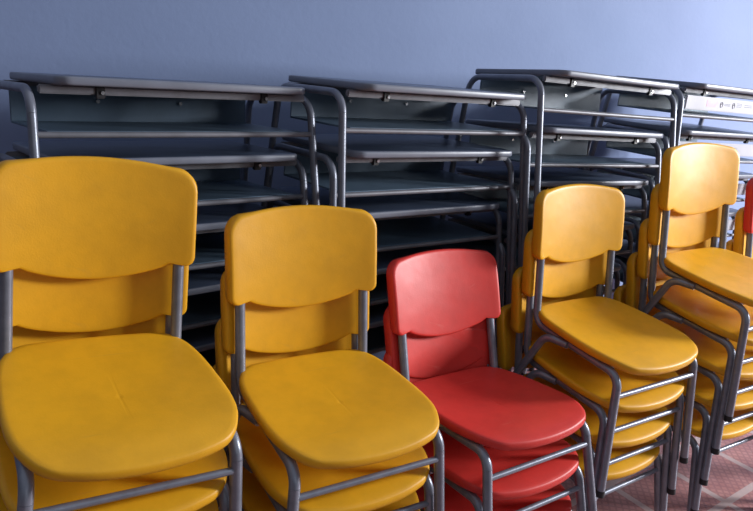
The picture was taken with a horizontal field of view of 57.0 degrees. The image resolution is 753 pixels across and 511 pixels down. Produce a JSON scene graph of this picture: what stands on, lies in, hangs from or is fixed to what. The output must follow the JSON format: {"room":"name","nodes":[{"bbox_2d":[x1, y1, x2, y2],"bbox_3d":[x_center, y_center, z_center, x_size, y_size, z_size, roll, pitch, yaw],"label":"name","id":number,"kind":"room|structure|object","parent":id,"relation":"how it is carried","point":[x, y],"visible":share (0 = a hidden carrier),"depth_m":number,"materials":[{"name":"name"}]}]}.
{"room":"classroom","nodes":[
{"label":"classroom","id":0,"kind":"room"},
{"bbox_2d":[0,0,752,360],"bbox_3d":[0.114,-0.919,2.747,11.000,3.200,0.140,-6,20,-29],"label":"wall","id":1,"kind":"structure","parent":0,"point":[259,42],"depth_m":2.64,"materials":[{"name":"paint"}]},
{"bbox_2d":[218,367,752,510],"bbox_3d":[1.566,1.632,0.579,11.000,0.100,6.450,-6,20,-29],"label":"floor","id":2,"kind":"structure","parent":0,"point":[729,487],"depth_m":2.63,"materials":[{"name":"ceramic"}]},
{"bbox_2d":[181,324,215,366],"bbox_3d":[-0.697,0.526,2.184,0.765,0.684,0.524,-10,23,-39],"label":"school desk","id":3,"kind":"object","parent":2,"relation":"on","point":[202,339],"visible":0.02,"depth_m":2.02,"materials":[{"name":"grey metal"}]},
{"bbox_2d":[182,266,224,330],"bbox_3d":[-0.661,0.371,2.091,0.766,0.710,0.524,-10,23,-38],"label":"school desk","id":4,"kind":"object","parent":3,"relation":"on","point":[203,298],"visible":0.02,"depth_m":1.99,"materials":[{"name":"grey metal"}]},
{"bbox_2d":[182,291,220,325],"bbox_3d":[-0.640,0.120,2.022,0.656,0.102,0.317,-10,23,-38],"label":"tray","id":5,"kind":"object","parent":4,"relation":"on","point":[204,309],"depth_m":2.04,"materials":[{"name":"silver metal"}]},
{"bbox_2d":[189,203,267,270],"bbox_3d":[-0.627,0.217,1.994,0.769,0.734,0.523,-10,23,-38],"label":"school desk","id":6,"kind":"object","parent":4,"relation":"on","point":[212,220],"visible":0.14,"depth_m":1.97,"materials":[{"name":"grey metal"}]},
{"bbox_2d":[0,140,307,205],"bbox_3d":[-0.599,0.052,1.923,0.769,0.734,0.523,-10,23,-38],"label":"school desk","id":7,"kind":"object","parent":6,"relation":"on","point":[215,166],"visible":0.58,"depth_m":1.86,"materials":[{"name":"grey metal"}]},
{"bbox_2d":[12,156,293,200],"bbox_3d":[-0.584,-0.202,1.875,0.658,0.112,0.319,-10,23,-38],"label":"tray","id":8,"kind":"object","parent":7,"relation":"on","point":[221,181],"depth_m":1.95,"materials":[{"name":"silver metal"}]},
{"bbox_2d":[0,72,319,204],"bbox_3d":[-0.570,-0.113,1.853,0.769,0.734,0.523,-10,23,-38],"label":"school desk","id":9,"kind":"object","parent":7,"relation":"on","point":[54,105],"visible":0.82,"depth_m":1.77,"materials":[{"name":"grey metal"}]},
{"bbox_2d":[9,86,300,131],"bbox_3d":[-0.556,-0.367,1.806,0.658,0.112,0.319,-10,23,-38],"label":"tray","id":10,"kind":"object","parent":9,"relation":"on","point":[52,112],"depth_m":1.83,"materials":[{"name":"silver metal"}]},
{"bbox_2d":[191,231,224,264],"bbox_3d":[-0.613,-0.037,1.946,0.658,0.112,0.319,-10,23,-38],"label":"tray","id":11,"kind":"object","parent":6,"relation":"on","point":[209,245],"depth_m":2.01,"materials":[{"name":"silver metal"}]},
{"bbox_2d":[199,348,215,366],"bbox_3d":[-0.669,0.278,2.093,0.655,0.092,0.314,-10,23,-39],"label":"tray","id":12,"kind":"object","parent":3,"relation":"on","point":[209,354],"depth_m":2.15,"materials":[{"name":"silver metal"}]},
{"bbox_2d":[212,364,245,486],"bbox_3d":[-0.156,0.676,1.738,0.459,0.762,0.519,-7,21,-31],"label":"chair","id":13,"kind":"object","parent":2,"relation":"on","point":[214,366],"visible":0.02,"depth_m":1.75,"materials":[{"name":"yellow plastic"}]},
{"bbox_2d":[214,318,419,510],"bbox_3d":[-0.145,0.560,1.687,0.459,0.784,0.489,-7,21,-31],"label":"chair","id":14,"kind":"object","parent":13,"relation":"on","point":[254,497],"visible":0.11,"depth_m":1.66,"materials":[{"name":"yellow plastic"}]},
{"bbox_2d":[216,271,433,510],"bbox_3d":[-0.130,0.443,1.641,0.459,0.792,0.480,-7,21,-31],"label":"chair","id":15,"kind":"object","parent":14,"relation":"on","point":[267,329],"visible":0.41,"depth_m":1.61,"materials":[{"name":"yellow plastic"}]},
{"bbox_2d":[224,205,443,510],"bbox_3d":[-0.112,0.327,1.596,0.459,0.793,0.480,-7,21,-31],"label":"chair","id":16,"kind":"object","parent":15,"relation":"on","point":[345,408],"visible":0.98,"depth_m":1.60,"materials":[{"name":"yellow plastic"}]},
{"bbox_2d":[367,303,388,353],"bbox_3d":[-0.036,0.457,2.538,0.765,0.694,0.526,-9,22,-36],"label":"school desk","id":17,"kind":"object","parent":2,"relation":"on","point":[375,333],"visible":0.02,"depth_m":2.29,"materials":[{"name":"grey metal"}]},
{"bbox_2d":[367,326,384,350],"bbox_3d":[-0.009,0.204,2.445,0.655,0.092,0.314,-9,22,-36],"label":"tray","id":18,"kind":"object","parent":17,"relation":"on","point":[375,336],"depth_m":2.34,"materials":[{"name":"silver metal"}]},
{"bbox_2d":[369,242,487,305],"bbox_3d":[-0.010,0.295,2.457,0.765,0.694,0.526,-8,21,-37],"label":"school desk","id":19,"kind":"object","parent":17,"relation":"on","point":[379,294],"visible":0.02,"depth_m":2.27,"materials":[{"name":"grey metal"}]},
{"bbox_2d":[369,274,387,300],"bbox_3d":[0.018,0.044,2.372,0.657,0.104,0.316,-9,22,-36],"label":"tray","id":20,"kind":"object","parent":19,"relation":"on","point":[379,293],"depth_m":2.26,"materials":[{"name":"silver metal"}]},
{"bbox_2d":[268,186,501,336],"bbox_3d":[0.015,0.143,2.355,0.773,0.736,0.526,-9,22,-36],"label":"school desk","id":21,"kind":"object","parent":19,"relation":"on","point":[406,221],"visible":0.43,"depth_m":2.25,"materials":[{"name":"grey metal"}]},
{"bbox_2d":[283,200,490,246],"bbox_3d":[0.043,-0.115,2.293,0.658,0.117,0.317,-9,22,-36],"label":"tray","id":22,"kind":"object","parent":21,"relation":"on","point":[425,230],"depth_m":2.31,"materials":[{"name":"silver metal"}]},
{"bbox_2d":[268,134,513,304],"bbox_3d":[0.041,-0.020,2.279,0.773,0.736,0.526,-9,22,-36],"label":"school desk","id":23,"kind":"object","parent":21,"relation":"on","point":[376,165],"visible":0.79,"depth_m":2.16,"materials":[{"name":"grey metal"}]},
{"bbox_2d":[284,146,502,192],"bbox_3d":[0.069,-0.278,2.217,0.658,0.117,0.317,-9,22,-36],"label":"tray","id":24,"kind":"object","parent":23,"relation":"on","point":[363,175],"depth_m":2.19,"materials":[{"name":"silver metal"}]},
{"bbox_2d":[261,75,526,267],"bbox_3d":[0.069,-0.185,2.211,0.773,0.736,0.526,-9,22,-36],"label":"school desk","id":25,"kind":"object","parent":23,"relation":"on","point":[349,105],"visible":0.74,"depth_m":2.10,"materials":[{"name":"grey metal"}]},
{"bbox_2d":[290,89,511,130],"bbox_3d":[0.098,-0.443,2.149,0.658,0.117,0.317,-9,22,-36],"label":"tray","id":26,"kind":"object","parent":25,"relation":"on","point":[360,111],"depth_m":2.15,"materials":[{"name":"silver metal"}]},
{"bbox_2d":[383,328,571,510],"bbox_3d":[0.289,0.649,1.945,0.459,0.750,0.516,-8,22,-34],"label":"chair","id":27,"kind":"object","parent":2,"relation":"on","point":[475,337],"visible":0.2,"depth_m":1.89,"materials":[{"name":"red plastic"}]},
{"bbox_2d":[383,306,585,510],"bbox_3d":[0.286,0.548,1.914,0.459,0.750,0.578,-8,22,-34],"label":"chair","id":28,"kind":"object","parent":27,"relation":"on","point":[428,357],"visible":0.42,"depth_m":1.85,"materials":[{"name":"red plastic"}]},
{"bbox_2d":[386,249,596,510],"bbox_3d":[0.293,0.426,1.883,0.458,0.750,0.587,-8,22,-34],"label":"chair","id":29,"kind":"object","parent":28,"relation":"on","point":[440,292],"visible":0.88,"depth_m":1.90,"materials":[{"name":"red plastic"}]},
{"bbox_2d":[494,262,620,374],"bbox_3d":[0.584,0.365,2.888,0.765,0.743,0.539,-8,22,-34],"label":"school desk","id":30,"kind":"object","parent":2,"relation":"on","point":[617,267],"visible":0.13,"depth_m":2.84,"materials":[{"name":"grey metal"}]},
{"bbox_2d":[447,211,633,367],"bbox_3d":[0.611,0.213,2.787,0.766,0.776,0.538,-8,22,-33],"label":"school desk","id":31,"kind":"object","parent":30,"relation":"on","point":[485,222],"visible":0.27,"depth_m":2.62,"materials":[{"name":"grey metal"}]},
{"bbox_2d":[455,221,622,266],"bbox_3d":[0.639,-0.068,2.716,0.657,0.108,0.317,-8,22,-33],"label":"tray","id":32,"kind":"object","parent":31,"relation":"on","point":[489,245],"depth_m":2.67,"materials":[{"name":"silver metal"}]},
{"bbox_2d":[456,166,648,370],"bbox_3d":[0.643,0.061,2.684,0.784,0.807,0.537,-8,22,-33],"label":"school desk","id":33,"kind":"object","parent":31,"relation":"on","point":[551,177],"visible":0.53,"depth_m":2.55,"materials":[{"name":"grey metal"}]},
{"bbox_2d":[461,176,635,214],"bbox_3d":[0.663,-0.224,2.637,0.659,0.124,0.320,-8,22,-33],"label":"tray","id":34,"kind":"object","parent":33,"relation":"on","point":[500,196],"depth_m":2.64,"materials":[{"name":"silver metal"}]},
{"bbox_2d":[445,119,662,353],"bbox_3d":[0.670,-0.105,2.616,0.784,0.807,0.537,-8,22,-33],"label":"school desk","id":35,"kind":"object","parent":33,"relation":"on","point":[562,145],"visible":0.69,"depth_m":2.50,"materials":[{"name":"grey metal"}]},
{"bbox_2d":[469,131,647,163],"bbox_3d":[0.691,-0.389,2.570,0.659,0.124,0.320,-8,22,-33],"label":"tray","id":36,"kind":"object","parent":35,"relation":"on","point":[564,149],"depth_m":2.59,"materials":[{"name":"silver metal"}]},
{"bbox_2d":[440,69,678,228],"bbox_3d":[0.696,-0.268,2.540,0.784,0.807,0.537,-8,22,-33],"label":"school desk","id":37,"kind":"object","parent":35,"relation":"on","point":[545,90],"visible":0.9,"depth_m":2.43,"materials":[{"name":"grey metal"}]},
{"bbox_2d":[480,80,658,116],"bbox_3d":[0.717,-0.552,2.494,0.659,0.124,0.320,-8,22,-33],"label":"tray","id":38,"kind":"object","parent":37,"relation":"on","point":[578,98],"depth_m":2.55,"materials":[{"name":"silver metal"}]},
{"bbox_2d":[503,286,604,305],"bbox_3d":[0.612,0.090,2.788,0.655,0.092,0.314,-8,22,-34],"label":"tray","id":39,"kind":"object","parent":30,"relation":"on","point":[504,301],"depth_m":2.65,"materials":[{"name":"silver metal"}]},
{"bbox_2d":[496,303,661,510],"bbox_3d":[0.657,0.568,2.262,0.459,0.762,0.519,-7,21,-32],"label":"chair","id":40,"kind":"object","parent":2,"relation":"on","point":[506,336],"visible":0.15,"depth_m":2.20,"materials":[{"name":"yellow plastic"}]},
{"bbox_2d":[510,266,671,510],"bbox_3d":[0.669,0.453,2.212,0.459,0.791,0.480,-7,21,-33],"label":"chair","id":41,"kind":"object","parent":40,"relation":"on","point":[648,431],"visible":0.2,"depth_m":2.16,"materials":[{"name":"yellow plastic"}]},
{"bbox_2d":[521,229,683,510],"bbox_3d":[0.682,0.337,2.169,0.459,0.801,0.480,-8,21,-33],"label":"chair","id":42,"kind":"object","parent":41,"relation":"on","point":[555,364],"visible":0.41,"depth_m":2.12,"materials":[{"name":"yellow plastic"}]},
{"bbox_2d":[513,184,697,498],"bbox_3d":[0.701,0.222,2.123,0.459,0.803,0.480,-8,21,-33],"label":"chair","id":43,"kind":"object","parent":42,"relation":"on","point":[572,222],"visible":0.99,"depth_m":2.12,"materials":[{"name":"yellow plastic"}]},
{"bbox_2d":[529,239,718,370],"bbox_3d":[1.251,0.269,3.368,0.765,0.728,0.535,-7,21,-32],"label":"school desk","id":44,"kind":"object","parent":2,"relation":"on","point":[621,259],"visible":0.08,"depth_m":3.07,"materials":[{"name":"grey metal"}]},
{"bbox_2d":[613,255,626,281],"bbox_3d":[1.279,0.001,3.270,0.655,0.092,0.314,-7,21,-32],"label":"tray","id":45,"kind":"object","parent":44,"relation":"on","point":[622,259],"depth_m":3.03,"materials":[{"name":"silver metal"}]},
{"bbox_2d":[623,194,737,251],"bbox_3d":[1.271,0.108,3.284,0.765,0.728,0.535,-6,20,-32],"label":"school desk","id":46,"kind":"object","parent":44,"relation":"on","point":[630,201],"visible":0.1,"depth_m":3.12,"materials":[{"name":"grey metal"}]},
{"bbox_2d":[590,157,752,217],"bbox_3d":[1.288,-0.050,3.197,0.780,0.767,0.535,-7,21,-32],"label":"school desk","id":47,"kind":"object","parent":46,"relation":"on","point":[648,174],"visible":0.23,"depth_m":3.05,"materials":[{"name":"grey metal"}]},
{"bbox_2d":[597,168,742,200],"bbox_3d":[1.328,-0.323,3.121,0.659,0.122,0.316,-7,21,-32],"label":"tray","id":48,"kind":"object","parent":47,"relation":"on","point":[634,192],"depth_m":3.04,"materials":[{"name":"silver metal"}]},
{"bbox_2d":[588,118,752,170],"bbox_3d":[1.312,-0.212,3.117,0.780,0.767,0.535,-7,21,-32],"label":"school desk","id":49,"kind":"object","parent":47,"relation":"on","point":[690,133],"visible":0.45,"depth_m":2.94,"materials":[{"name":"grey metal"}]},
{"bbox_2d":[585,76,752,169],"bbox_3d":[1.339,-0.377,3.048,0.780,0.767,0.535,-7,21,-32],"label":"school desk","id":50,"kind":"object","parent":49,"relation":"on","point":[693,99],"visible":0.73,"depth_m":2.82,"materials":[{"name":"grey metal"}]},
{"bbox_2d":[617,90,752,118],"bbox_3d":[1.379,-0.650,2.972,0.659,0.122,0.316,-7,21,-32],"label":"tray","id":51,"kind":"object","parent":50,"relation":"on","point":[690,103],"depth_m":2.84,"materials":[{"name":"silver metal"}]},
{"bbox_2d":[606,128,752,160],"bbox_3d":[1.352,-0.485,3.041,0.659,0.122,0.316,-7,21,-32],"label":"tray","id":52,"kind":"object","parent":49,"relation":"on","point":[746,150],"depth_m":2.99,"materials":[{"name":"silver metal"}]},
{"bbox_2d":[623,214,729,242],"bbox_3d":[1.303,-0.160,3.192,0.657,0.107,0.315,-7,21,-32],"label":"tray","id":53,"kind":"object","parent":46,"relation":"on","point":[636,220],"depth_m":2.99,"materials":[{"name":"silver metal"}]},
{"bbox_2d":[613,284,752,510],"bbox_3d":[1.123,0.520,2.523,0.459,0.762,0.519,-6,21,-30],"label":"chair","id":54,"kind":"object","parent":2,"relation":"on","point":[744,426],"visible":0.16,"depth_m":2.35,"materials":[{"name":"yellow plastic"}]},
{"bbox_2d":[625,252,752,510],"bbox_3d":[1.139,0.403,2.472,0.459,0.782,0.484,-6,21,-30],"label":"chair","id":55,"kind":"object","parent":54,"relation":"on","point":[704,389],"visible":0.24,"depth_m":2.32,"materials":[{"name":"yellow plastic"}]},
{"bbox_2d":[636,218,752,485],"bbox_3d":[1.152,0.285,2.428,0.459,0.793,0.480,-6,21,-30],"label":"chair","id":56,"kind":"object","parent":55,"relation":"on","point":[711,358],"visible":0.29,"depth_m":2.33,"materials":[{"name":"yellow plastic"}]},
{"bbox_2d":[647,183,752,454],"bbox_3d":[1.167,0.170,2.381,0.459,0.797,0.480,-6,21,-30],"label":"chair","id":57,"kind":"object","parent":56,"relation":"on","point":[706,315],"visible":0.48,"depth_m":2.34,"materials":[{"name":"yellow plastic"}]},
{"bbox_2d":[642,142,752,422],"bbox_3d":[1.184,0.055,2.332,0.459,0.798,0.480,-6,21,-30],"label":"chair","id":58,"kind":"object","parent":57,"relation":"on","point":[697,177],"visible":0.96,"depth_m":2.34,"materials":[{"name":"yellow plastic"}]},
{"bbox_3d":[1.596,0.475,2.773,0.459,0.762,0.519,-6,21,-30],"label":"chair","id":59,"kind":"object","parent":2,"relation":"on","visible":0},
{"bbox_2d":[726,239,733,250],"bbox_3d":[1.611,0.351,2.724,0.459,0.777,0.492,-6,21,-30],"label":"chair","id":60,"kind":"object","parent":59,"relation":"on","point":[729,244],"visible":0.03,"depth_m":2.69,"materials":[{"name":"yellow plastic"}]},
{"bbox_2d":[733,207,752,257],"bbox_3d":[1.627,0.229,2.674,0.459,0.783,0.482,-6,21,-30],"label":"chair","id":61,"kind":"object","parent":60,"relation":"on","point":[739,242],"visible":0.08,"depth_m":2.65,"materials":[{"name":"yellow plastic"}]},
{"bbox_2d":[743,178,752,257],"bbox_3d":[1.641,0.113,2.627,0.459,0.771,0.480,-6,21,-30],"label":"chair","id":62,"kind":"object","parent":61,"relation":"on","point":[748,208],"visible":0.34,"depth_m":2.61,"materials":[{"name":"red plastic"}]},
{"bbox_3d":[-0.616,0.712,1.516,0.459,0.762,0.519,-8,21,-33],"label":"chair","id":63,"kind":"object","parent":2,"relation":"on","visible":0},
{"bbox_3d":[-0.588,0.597,1.469,0.459,0.762,0.519,-4,24,-34],"label":"chair","id":64,"kind":"object","parent":63,"relation":"on","visible":0},
{"bbox_2d":[0,314,218,510],"bbox_3d":[-0.582,0.483,1.427,0.484,0.825,0.486,-8,22,-33],"label":"chair","id":65,"kind":"object","parent":64,"relation":"on","point":[21,336],"visible":0.04,"depth_m":1.47,"materials":[{"name":"yellow plastic"}]},
{"bbox_2d":[0,263,228,510],"bbox_3d":[-0.553,0.369,1.383,0.490,0.832,0.490,-8,22,-34],"label":"chair","id":66,"kind":"object","parent":65,"relation":"on","point":[40,302],"visible":0.28,"depth_m":1.38,"materials":[{"name":"yellow plastic"}]},
{"bbox_2d":[0,156,242,510],"bbox_3d":[-0.524,0.256,1.336,0.491,0.833,0.491,-8,22,-34],"label":"chair","id":67,"kind":"object","parent":66,"relation":"on","point":[113,407],"visible":1,"depth_m":1.33,"materials":[{"name":"yellow plastic"}]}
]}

